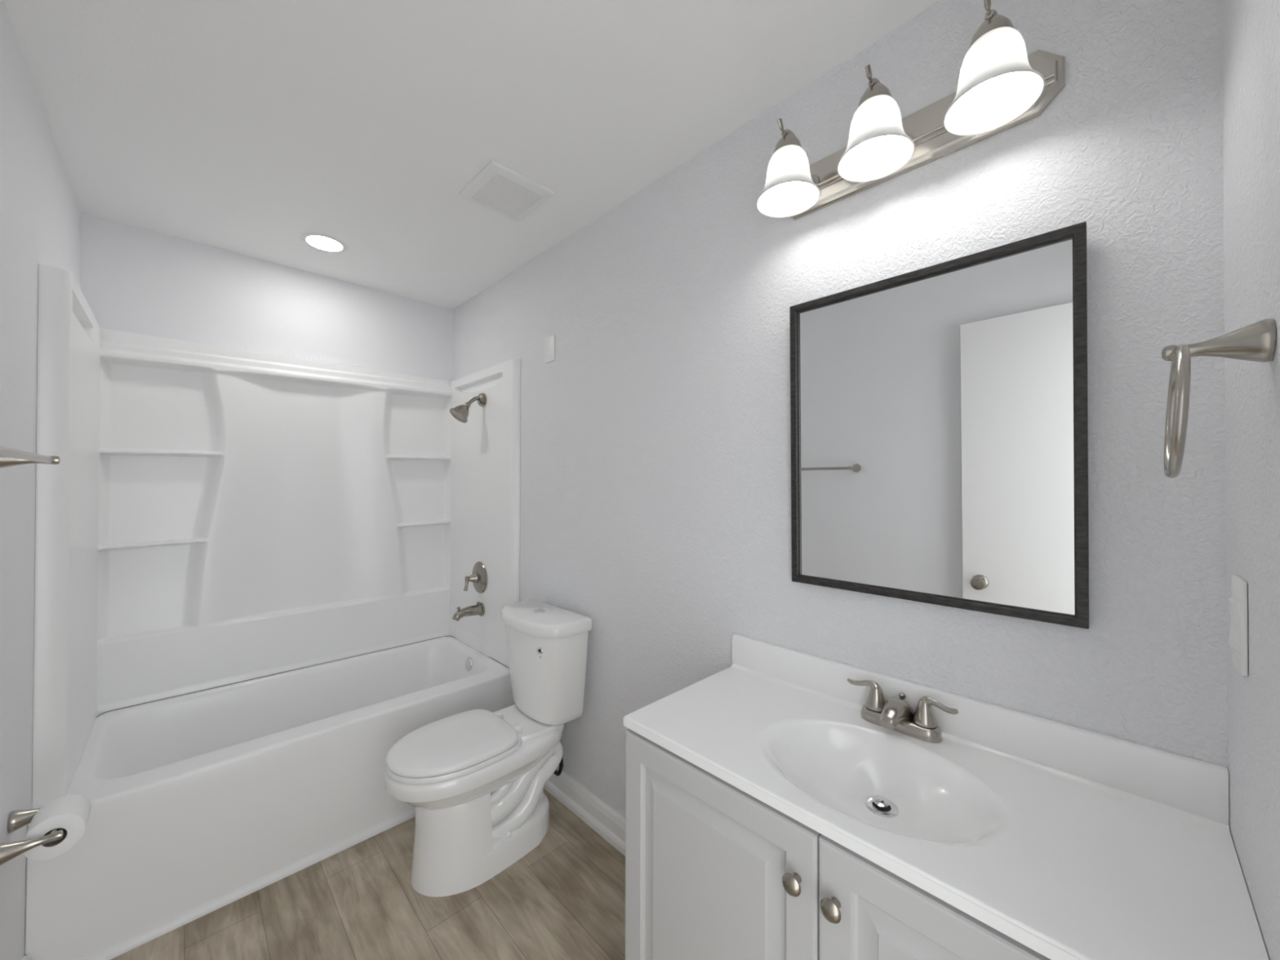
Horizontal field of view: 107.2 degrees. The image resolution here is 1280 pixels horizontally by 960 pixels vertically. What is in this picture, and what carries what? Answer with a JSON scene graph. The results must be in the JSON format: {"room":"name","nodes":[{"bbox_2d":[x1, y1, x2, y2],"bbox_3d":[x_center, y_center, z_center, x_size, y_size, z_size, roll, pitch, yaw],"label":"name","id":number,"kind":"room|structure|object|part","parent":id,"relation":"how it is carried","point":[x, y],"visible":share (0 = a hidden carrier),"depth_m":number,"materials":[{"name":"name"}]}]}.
{"room":"bathroom","nodes":[
{"label":"bathroom","id":0,"kind":"room"},
{"bbox_2d":[0,0,81,959],"bbox_3d":[-1.209,0.151,0.728,0.120,2.503,3.209,1,-1,-44],"label":"wall","id":1,"kind":"structure","parent":0,"point":[40,212],"depth_m":1.21,"materials":[{"name":"white paint"}]},
{"bbox_2d":[22,955,31,959],"bbox_3d":[-1.148,1.347,0.760,0.028,0.112,1.478,1,-1,-44],"label":"baseboard","id":2,"kind":"structure","parent":1,"relation":"attached to","point":[27,957],"depth_m":1.28,"materials":[{"name":"white paint"}]},
{"bbox_2d":[0,446,60,467],"bbox_3d":[-1.119,-0.046,0.799,0.104,0.049,0.659,1,-1,-44],"label":"towel bar","id":3,"kind":"object","parent":1,"relation":"attached to","point":[9,457],"visible":1,"depth_m":0.96,"materials":[{"name":"silver metal"}]},
{"bbox_3d":[-1.332,-0.044,1.017,0.104,0.049,0.049,1,-1,-44],"label":"post","id":4,"kind":"part","parent":3,"relation":"part of","materials":[{"name":"silver metal"}]},
{"bbox_2d":[0,808,63,865],"bbox_3d":[-1.471,0.847,1.149,0.101,0.049,0.199,1,-1,-44],"label":"toilet paper holder","id":5,"kind":"object","parent":1,"relation":"attached to","point":[18,819],"visible":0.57,"depth_m":1.11,"materials":[{"name":"silver metal"}]},
{"bbox_3d":[-1.523,0.848,1.202,0.101,0.049,0.049,1,-1,-44],"label":"post","id":6,"kind":"part","parent":5,"relation":"part of","materials":[{"name":"silver metal"}]},
{"bbox_3d":[-1.418,0.847,1.095,0.101,0.049,0.049,1,-1,-44],"label":"post","id":7,"kind":"part","parent":5,"relation":"part of","materials":[{"name":"silver metal"}]},
{"bbox_2d":[22,794,91,860],"bbox_3d":[-1.446,0.860,1.172,0.099,0.099,0.106,1,-1,-44],"label":"toilet paper roll","id":8,"kind":"object","parent":5,"relation":"on","point":[70,814],"visible":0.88,"depth_m":1.15,"materials":[{"name":"white paper"}]},
{"bbox_2d":[80,213,453,381],"bbox_3d":[-1.781,0.164,2.496,1.770,2.503,0.120,1,-1,-44],"label":"wall","id":9,"kind":"structure","parent":0,"point":[134,279],"depth_m":2.29,"materials":[{"name":"white paint"}]},
{"bbox_2d":[110,788,625,959],"bbox_3d":[-0.238,1.430,0.796,1.980,0.050,4.698,1,-1,-44],"label":"floor","id":10,"kind":"structure","parent":0,"point":[564,899],"depth_m":1.54,"materials":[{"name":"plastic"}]},
{"bbox_2d":[25,635,515,959],"bbox_3d":[-1.435,1.181,2.131,1.528,0.463,0.868,1,-1,-44],"label":"bathtub","id":11,"kind":"object","parent":10,"relation":"on","point":[196,798],"visible":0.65,"depth_m":1.71,"materials":[{"name":"white plastic"}]},
{"bbox_2d":[82,807,416,959],"bbox_3d":[-1.127,1.398,1.814,1.472,0.026,0.019,1,-1,-44],"label":"trim","id":12,"kind":"structure","parent":11,"relation":"attached to","point":[156,931],"depth_m":1.59,"materials":[{"name":"white paint"}]},
{"bbox_2d":[32,263,520,808],"bbox_3d":[-1.447,0.165,2.153,1.529,1.571,0.835,1,-1,-44],"label":"tub surround","id":13,"kind":"object","parent":11,"relation":"on","point":[208,516],"visible":0.98,"depth_m":2.22,"materials":[{"name":"white plastic"}]},
{"bbox_3d":[-1.966,0.162,1.636,0.064,1.567,0.732,1,-1,-44],"label":"panel","id":14,"kind":"part","parent":13,"relation":"part of","materials":[{"name":"white plastic"}]},
{"bbox_3d":[-1.704,0.166,2.435,1.459,1.570,0.073,1,-1,-44],"label":"panel","id":15,"kind":"part","parent":13,"relation":"part of","materials":[{"name":"white plastic"}]},
{"bbox_2d":[449,392,486,422],"bbox_3d":[-0.932,-0.395,2.548,0.184,0.175,0.108,1,-1,-44],"label":"showerhead","id":16,"kind":"object","parent":13,"relation":"attached to","point":[460,412],"visible":1,"depth_m":2.53,"materials":[{"name":"silver metal"}]},
{"bbox_3d":[-0.909,-0.428,2.571,0.081,0.062,0.020,1,-1,-44],"label":"arm","id":17,"kind":"part","parent":16,"relation":"part of","materials":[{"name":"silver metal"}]},
{"bbox_2d":[452,601,484,621],"bbox_3d":[-0.933,0.711,2.554,0.163,0.084,0.074,1,-1,-44],"label":"tub spout","id":18,"kind":"object","parent":13,"relation":"attached to","point":[478,609],"visible":1,"depth_m":2.55,"materials":[{"name":"silver metal"}]},
{"bbox_2d":[463,561,487,593],"bbox_3d":[-0.924,0.542,2.592,0.099,0.174,0.174,1,-1,-44],"label":"shower valve","id":19,"kind":"object","parent":13,"relation":"attached to","point":[478,577],"visible":1,"depth_m":2.58,"materials":[{"name":"silver metal"}]},
{"bbox_3d":[-0.932,0.558,2.585,0.078,0.094,0.060,1,-1,-44],"label":"handle","id":20,"kind":"part","parent":19,"relation":"part of","materials":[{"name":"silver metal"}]},
{"bbox_3d":[-0.892,0.171,2.653,0.036,1.566,0.776,1,-1,-44],"label":"panel","id":21,"kind":"part","parent":13,"relation":"part of","materials":[{"name":"white plastic"}]},
{"bbox_3d":[-0.943,1.015,2.599,0.023,0.074,0.074,1,-1,-44],"label":"overflow plate","id":22,"kind":"part","parent":11,"relation":"part of","materials":[{"name":"silver metal"}]},
{"bbox_2d":[384,599,592,897],"bbox_3d":[-0.598,0.982,1.825,0.701,0.861,0.448,1,-1,-44],"label":"toilet","id":23,"kind":"object","parent":10,"relation":"on","point":[475,780],"visible":1,"depth_m":1.74,"materials":[{"name":"white ceramic"}]},
{"bbox_3d":[-0.694,0.961,1.731,0.426,0.026,0.364,1,-1,-44],"label":"seat lid","id":24,"kind":"part","parent":23,"relation":"part of","materials":[{"name":"white plastic"}]},
{"bbox_3d":[-0.689,0.985,1.736,0.441,0.020,0.366,1,-1,-44],"label":"seat","id":25,"kind":"part","parent":23,"relation":"part of","materials":[{"name":"white plastic"}]},
{"bbox_3d":[-0.429,0.585,1.993,0.229,0.052,0.448,1,-1,-44],"label":"tank lid","id":26,"kind":"part","parent":23,"relation":"part of","materials":[{"name":"white ceramic"}]},
{"bbox_3d":[-0.425,0.794,1.995,0.205,0.371,0.418,1,-1,-44],"label":"tank","id":27,"kind":"part","parent":23,"relation":"part of","materials":[{"name":"white ceramic"}]},
{"bbox_2d":[625,728,1050,959],"bbox_3d":[0.450,0.998,0.938,0.497,0.818,0.950,1,-1,-44],"label":"vanity cabinet","id":28,"kind":"object","parent":10,"relation":"on","point":[714,871],"visible":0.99,"depth_m":0.88,"materials":[{"name":"grey paint"}]},
{"bbox_3d":[0.135,0.945,0.962,0.018,0.694,0.474,1,-1,-44],"label":"door","id":29,"kind":"part","parent":28,"relation":"part of","materials":[{"name":"grey paint"}]},
{"bbox_3d":[0.260,0.685,0.802,0.030,0.034,0.034,1,-1,-44],"label":"knob","id":30,"kind":"part","parent":28,"relation":"part of","materials":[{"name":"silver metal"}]},
{"bbox_3d":[0.307,0.685,0.754,0.030,0.034,0.034,1,-1,-44],"label":"knob","id":31,"kind":"part","parent":28,"relation":"part of","materials":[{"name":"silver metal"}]},
{"bbox_3d":[0.467,0.943,0.622,0.018,0.694,0.472,1,-1,-44],"label":"door","id":32,"kind":"part","parent":28,"relation":"part of","materials":[{"name":"grey paint"}]},
{"bbox_2d":[623,634,1269,959],"bbox_3d":[0.462,0.575,0.952,0.470,0.204,0.956,1,-1,-44],"label":"countertop","id":33,"kind":"structure","parent":28,"relation":"on","point":[1068,842],"depth_m":0.83,"materials":[{"name":"white stone"}]},
{"bbox_2d":[757,718,1013,847],"bbox_3d":[0.447,0.621,0.922,0.333,0.113,0.441,1,-1,-44],"label":"basin","id":34,"kind":"object","parent":33,"relation":"in","point":[901,791],"depth_m":0.97,"materials":[{"name":"white ceramic"}]},
{"bbox_2d":[847,677,958,742],"bbox_3d":[0.573,0.521,1.060,0.114,0.088,0.232,1,-1,-44],"label":"faucet","id":35,"kind":"object","parent":33,"relation":"on","point":[895,714],"visible":1,"depth_m":1.04,"materials":[{"name":"silver metal"}]},
{"bbox_3d":[0.546,0.508,1.132,0.048,0.060,0.089,1,-1,-44],"label":"handle","id":36,"kind":"part","parent":35,"relation":"part of","materials":[{"name":"silver metal"}]},
{"bbox_3d":[0.571,0.527,1.057,0.108,0.063,0.060,1,-1,-44],"label":"spout","id":37,"kind":"part","parent":35,"relation":"part of","materials":[{"name":"silver metal"}]},
{"bbox_3d":[0.609,0.519,1.094,0.015,0.049,0.015,1,-1,-44],"label":"lift rod","id":38,"kind":"part","parent":35,"relation":"part of","materials":[{"name":"silver metal"}]},
{"bbox_3d":[0.645,0.507,1.030,0.048,0.060,0.089,1,-1,-44],"label":"handle","id":39,"kind":"part","parent":35,"relation":"part of","materials":[{"name":"silver metal"}]},
{"bbox_2d":[4,0,940,309],"bbox_3d":[-0.658,-1.135,1.357,1.770,0.080,3.329,1,-1,-44],"label":"ceiling","id":40,"kind":"structure","parent":0,"point":[246,127],"depth_m":1.37,"materials":[{"name":"white paint"}]},
{"bbox_2d":[300,232,347,253],"bbox_3d":[-1.449,-1.087,2.167,0.180,0.005,0.180,1,-1,-44],"label":"recessed light","id":41,"kind":"object","parent":40,"relation":"in","point":[324,242],"visible":1,"depth_m":2.16,"materials":[{"name":"white plastic"}]},
{"bbox_2d":[458,159,555,222],"bbox_3d":[-0.505,-1.081,1.790,0.257,0.019,0.267,1,-1,-44],"label":"ceiling vent","id":42,"kind":"object","parent":40,"relation":"in","point":[497,188],"visible":1,"depth_m":1.76,"materials":[{"name":"white plastic"}]},
{"bbox_2d":[471,173,542,217],"bbox_3d":[-0.505,-1.075,1.789,0.189,0.007,0.193,1,-1,-44],"label":"grille","id":43,"kind":"object","parent":42,"relation":"attached to","point":[502,193],"depth_m":1.78,"materials":[{"name":"white plastic"}]},
{"bbox_2d":[452,0,1227,817],"bbox_3d":[-0.028,0.162,1.881,0.120,2.503,3.209,1,-1,-44],"label":"wall","id":44,"kind":"structure","parent":0,"point":[655,438],"depth_m":1.18,"materials":[{"name":"white paint"}]},
{"bbox_2d":[544,334,555,363],"bbox_3d":[-0.422,-0.610,2.200,0.008,0.118,0.079,1,-1,-44],"label":"blank cover plate","id":45,"kind":"object","parent":44,"relation":"attached to","point":[549,342],"visible":1,"depth_m":2.19,"materials":[{"name":"white plastic"}]},
{"bbox_2d":[553,758,564,775],"bbox_3d":[-0.396,1.142,2.116,0.214,0.320,0.063,0,-1,43],"label":"supply hose","id":46,"kind":"object","parent":44,"relation":"attached to","point":[561,766],"visible":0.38,"depth_m":2.03,"materials":[{"name":"black rubber"}]},
{"bbox_2d":[543,768,625,856],"bbox_3d":[-0.150,1.358,1.889,0.028,0.112,1.258,1,-1,-44],"label":"baseboard","id":47,"kind":"structure","parent":44,"relation":"attached to","point":[598,815],"depth_m":1.94,"materials":[{"name":"white paint"}]},
{"bbox_2d":[756,0,1065,220],"bbox_3d":[0.541,-0.795,1.060,0.224,0.187,0.604,1,-1,-44],"label":"vanity light","id":48,"kind":"object","parent":44,"relation":"attached to","point":[1001,87],"visible":1,"depth_m":1.01,"materials":[{"name":"white glass"}]},
{"bbox_3d":[0.371,-0.757,1.183,0.061,0.098,0.061,1,-1,-44],"label":"bulb","id":49,"kind":"part","parent":48,"relation":"part of","materials":[{"name":"white glass"}]},
{"bbox_3d":[0.371,-0.760,1.183,0.153,0.120,0.153,1,-1,-44],"label":"lamp shade","id":50,"kind":"part","parent":48,"relation":"part of","materials":[{"name":"white glass"}]},
{"bbox_3d":[0.408,-0.824,1.220,0.148,0.110,0.052,1,-1,-44],"label":"arm","id":51,"kind":"part","parent":48,"relation":"part of","materials":[{"name":"silver metal"}]},
{"bbox_3d":[0.552,-0.825,1.072,0.148,0.110,0.052,1,-1,-44],"label":"arm","id":52,"kind":"part","parent":48,"relation":"part of","materials":[{"name":"silver metal"}]},
{"bbox_3d":[0.515,-0.758,1.035,0.061,0.098,0.061,1,-1,-44],"label":"bulb","id":53,"kind":"part","parent":48,"relation":"part of","materials":[{"name":"white glass"}]},
{"bbox_3d":[0.515,-0.761,1.035,0.153,0.120,0.153,1,-1,-44],"label":"lamp shade","id":54,"kind":"part","parent":48,"relation":"part of","materials":[{"name":"white glass"}]},
{"bbox_3d":[0.698,-0.826,0.923,0.148,0.110,0.052,1,-1,-44],"label":"arm","id":55,"kind":"part","parent":48,"relation":"part of","materials":[{"name":"silver metal"}]},
{"bbox_3d":[0.661,-0.759,0.886,0.061,0.098,0.061,1,-1,-44],"label":"bulb","id":56,"kind":"part","parent":48,"relation":"part of","materials":[{"name":"white glass"}]},
{"bbox_3d":[0.661,-0.762,0.887,0.153,0.120,0.153,1,-1,-44],"label":"lamp shade","id":57,"kind":"part","parent":48,"relation":"part of","materials":[{"name":"white glass"}]},
{"bbox_2d":[789,221,1088,629],"bbox_3d":[0.629,-0.100,1.093,0.031,0.756,0.593,1,-1,-44],"label":"wall mirror","id":58,"kind":"object","parent":44,"relation":"attached to","point":[939,413],"visible":1,"depth_m":1.03,"materials":[{"name":"black mirror"}]},
{"bbox_2d":[732,634,1229,825],"bbox_3d":[0.623,0.532,1.110,0.019,0.115,0.956,1,-1,-44],"label":"backsplash","id":59,"kind":"structure","parent":44,"relation":"attached to","point":[1192,785],"depth_m":0.93,"materials":[{"name":"white stone"}]},
{"bbox_2d":[1222,0,1279,959],"bbox_3d":[0.460,0.150,0.200,1.530,2.503,0.120,1,-1,-44],"label":"wall","id":60,"kind":"structure","parent":0,"point":[1251,28],"depth_m":0.60,"materials":[{"name":"white paint"}]},
{"bbox_2d":[1161,318,1275,478],"bbox_3d":[0.684,-0.092,0.562,0.163,0.180,0.084,1,-1,-44],"label":"towel ring","id":61,"kind":"object","parent":60,"relation":"attached to","point":[1256,341],"visible":1,"depth_m":0.54,"materials":[{"name":"silver metal"}]},
{"bbox_3d":[0.684,-0.158,0.562,0.049,0.049,0.084,1,-1,-44],"label":"post","id":62,"kind":"part","parent":61,"relation":"part of","materials":[{"name":"silver metal"}]},
{"bbox_2d":[1227,574,1248,676],"bbox_3d":[0.847,0.203,0.669,0.074,0.130,0.012,1,-1,-44],"label":"light switch","id":63,"kind":"object","parent":60,"relation":"attached to","point":[1238,633],"visible":1,"depth_m":0.65,"materials":[{"name":"white plastic"}]}
]}

